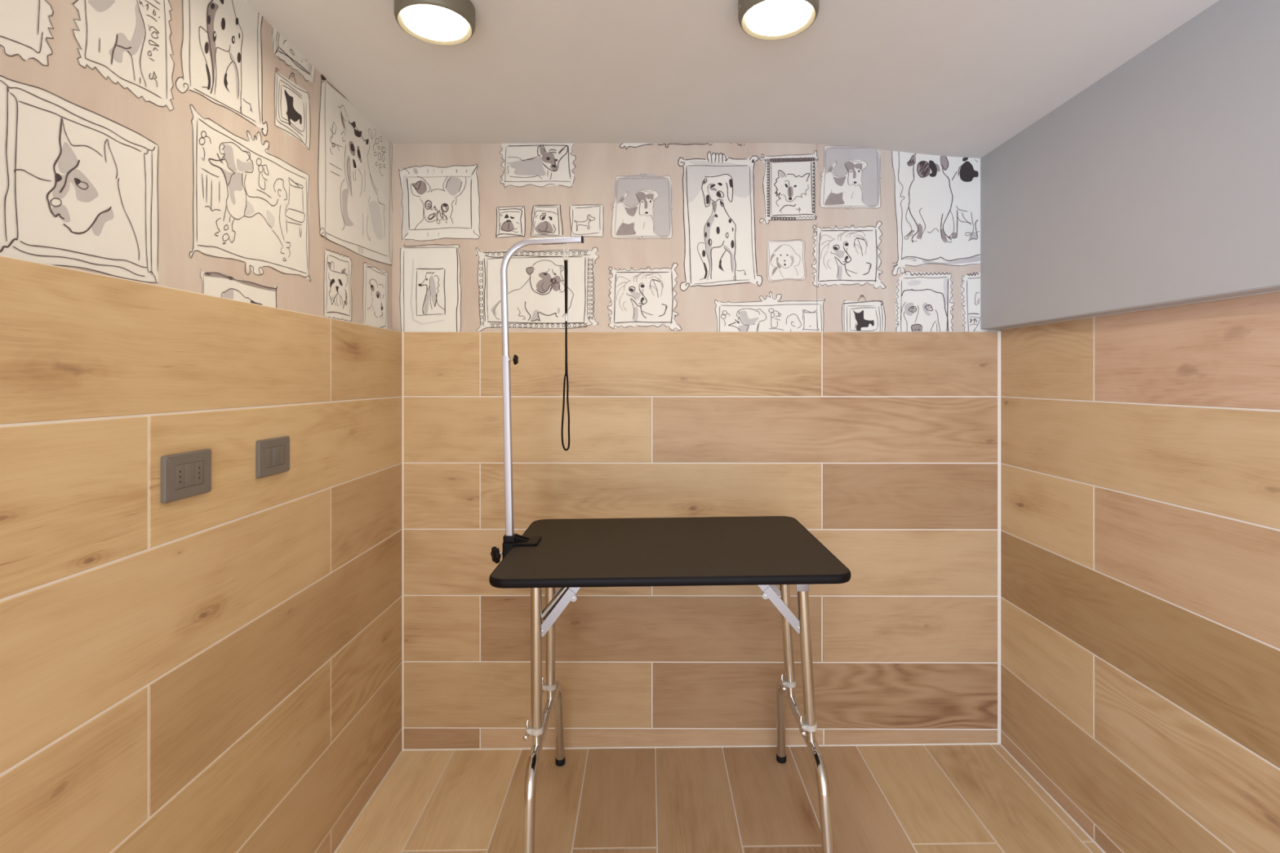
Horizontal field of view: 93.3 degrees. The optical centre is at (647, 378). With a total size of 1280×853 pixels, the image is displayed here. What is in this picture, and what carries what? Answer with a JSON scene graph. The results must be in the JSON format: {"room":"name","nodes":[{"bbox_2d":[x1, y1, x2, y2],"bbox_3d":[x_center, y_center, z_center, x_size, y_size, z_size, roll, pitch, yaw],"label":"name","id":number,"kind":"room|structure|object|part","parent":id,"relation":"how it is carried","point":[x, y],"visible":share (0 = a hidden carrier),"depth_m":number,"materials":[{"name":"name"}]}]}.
{"room":"dog grooming room","nodes":[
{"label":"dog grooming room","id":0,"kind":"room"},
{"bbox_2d":[0,0,403,852],"bbox_3d":[-0.921,0.186,0.569,0.125,2.280,3.139,0,0,0],"label":"wall","id":1,"kind":"structure","parent":0,"point":[196,220],"depth_m":1.16,"materials":[{"name":"beige tile"}]},
{"bbox_2d":[160,448,211,503],"bbox_3d":[-0.858,0.179,1.127,0.008,0.084,0.116,0,0,0],"label":"wall socket","id":2,"kind":"object","parent":1,"relation":"attached to","point":[184,475],"visible":1,"depth_m":1.12,"materials":[{"name":"grey plastic"}]},
{"bbox_2d":[255,435,289,478],"bbox_3d":[-0.857,0.178,1.386,0.011,0.083,0.116,0,0,0],"label":"light switch","id":3,"kind":"object","parent":1,"relation":"attached to","point":[272,455],"visible":1,"depth_m":1.38,"materials":[{"name":"grey plastic"}]},
{"bbox_2d":[391,142,1000,751],"bbox_3d":[0.173,0.186,2.161,2.275,2.280,0.110,0,0,0],"label":"wall","id":4,"kind":"structure","parent":0,"point":[793,330],"depth_m":2.12,"materials":[{"name":"beige tile"}]},
{"bbox_2d":[336,744,1102,852],"bbox_3d":[0.184,1.352,0.600,2.193,0.148,3.200,0,0,0],"label":"floor","id":5,"kind":"structure","parent":0,"point":[977,798],"depth_m":1.83,"materials":[{"name":"brown wood"}]},
{"bbox_2d":[488,235,851,852],"bbox_3d":[0.020,0.446,1.739,0.968,1.717,0.628,-1,0,0],"label":"table","id":6,"kind":"object","parent":5,"relation":"on","point":[569,556],"visible":1,"depth_m":1.62,"materials":[{"name":"rubber"}]},
{"bbox_3d":[-0.435,0.504,1.726,0.017,0.044,0.049,0,0,-38],"label":"clamp knob","id":7,"kind":"part","parent":6,"relation":"part of","materials":[{"name":"black plastic"}]},
{"bbox_3d":[-0.405,0.220,1.749,0.032,0.572,0.022,0,0,0],"label":"grooming arm","id":8,"kind":"part","parent":6,"relation":"part of","materials":[{"name":"silver metal"}]},
{"bbox_3d":[-0.382,-0.054,1.742,0.009,0.029,0.028,0,0,9],"label":"height knob","id":9,"kind":"part","parent":6,"relation":"part of","materials":[{"name":"black plastic"}]},
{"bbox_3d":[-0.299,0.720,1.622,0.034,0.442,0.030,-1,0,0],"label":"leg","id":10,"kind":"part","parent":6,"relation":"part of","materials":[{"name":"silver metal"}]},
{"bbox_3d":[-0.306,-0.211,1.735,0.240,0.390,0.021,0,0,7],"label":"arm","id":11,"kind":"part","parent":6,"relation":"part of","materials":[{"name":"silver metal"}]},
{"bbox_3d":[-0.297,1.133,1.757,0.031,0.311,0.587,-1,0,0],"label":"leg frame","id":12,"kind":"part","parent":6,"relation":"part of","materials":[{"name":"silver metal"}]},
{"bbox_3d":[-0.299,0.720,1.851,0.034,0.442,0.030,-1,0,0],"label":"leg","id":13,"kind":"part","parent":6,"relation":"part of","materials":[{"name":"silver metal"}]},
{"bbox_3d":[-0.226,0.570,1.633,0.136,0.161,0.018,0,0,-3],"label":"stay rod","id":14,"kind":"part","parent":6,"relation":"part of","materials":[{"name":"silver metal"}]},
{"bbox_2d":[560,243,569,450],"bbox_3d":[-0.235,-0.092,1.725,0.025,0.596,0.008,0,0,0],"label":"loop","id":15,"kind":"object","parent":6,"relation":"hanging from","point":[565,261],"visible":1,"depth_m":1.73,"materials":[{"name":"black fabric"}]},
{"bbox_3d":[0.054,0.480,1.734,0.878,0.022,0.618,-1,0,0],"label":"edge trim","id":16,"kind":"part","parent":6,"relation":"part of","materials":[{"name":"black plastic"}]},
{"bbox_3d":[0.423,0.710,1.851,0.049,0.443,0.030,-1,0,0],"label":"leg","id":17,"kind":"part","parent":6,"relation":"part of","materials":[{"name":"silver metal"}]},
{"bbox_3d":[0.445,1.123,1.757,0.036,0.311,0.587,-1,0,0],"label":"leg frame","id":18,"kind":"part","parent":6,"relation":"part of","materials":[{"name":"silver metal"}]},
{"bbox_3d":[0.423,0.710,1.622,0.049,0.443,0.030,-1,0,0],"label":"leg","id":19,"kind":"part","parent":6,"relation":"part of","materials":[{"name":"silver metal"}]},
{"bbox_2d":[246,0,1218,158],"bbox_3d":[0.173,-0.893,0.600,2.275,0.241,3.200,0,0,0],"label":"ceiling","id":20,"kind":"structure","parent":0,"point":[961,78],"depth_m":1.60,"materials":[{"name":"paint"}]},
{"bbox_2d":[393,0,475,44],"bbox_3d":[-0.479,-0.822,1.362,0.174,0.054,0.173,0,0,0],"label":"ceiling light","id":21,"kind":"object","parent":20,"relation":"attached to","point":[439,22],"visible":1,"depth_m":1.34,"materials":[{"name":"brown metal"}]},
{"bbox_2d":[402,4,467,40],"bbox_3d":[-0.479,-0.800,1.362,0.138,0.005,0.138,0,0,-43],"label":"diffuser","id":22,"kind":"object","parent":21,"relation":"attached to","point":[422,22],"depth_m":1.35,"materials":[{"name":"white plastic"}]},
{"bbox_2d":[737,0,819,39],"bbox_3d":[0.285,-0.812,1.322,0.174,0.054,0.173,0,0,0],"label":"ceiling light","id":23,"kind":"object","parent":20,"relation":"attached to","point":[765,20],"visible":1,"depth_m":1.32,"materials":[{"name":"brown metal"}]},
{"bbox_2d":[998,290,1279,852],"bbox_3d":[1.269,0.186,0.597,0.084,2.280,3.193,0,0,0],"label":"wall","id":24,"kind":"structure","parent":0,"point":[1140,449],"depth_m":1.48,"materials":[{"name":"beige tile"}]},
{"bbox_2d":[980,0,1279,329],"bbox_3d":[1.201,-0.503,0.563,0.062,0.662,3.125,0,0,0],"label":"wall","id":25,"kind":"structure","parent":24,"relation":"attached to","point":[1156,184],"depth_m":1.40,"materials":[{"name":"grey paint"}]}
]}

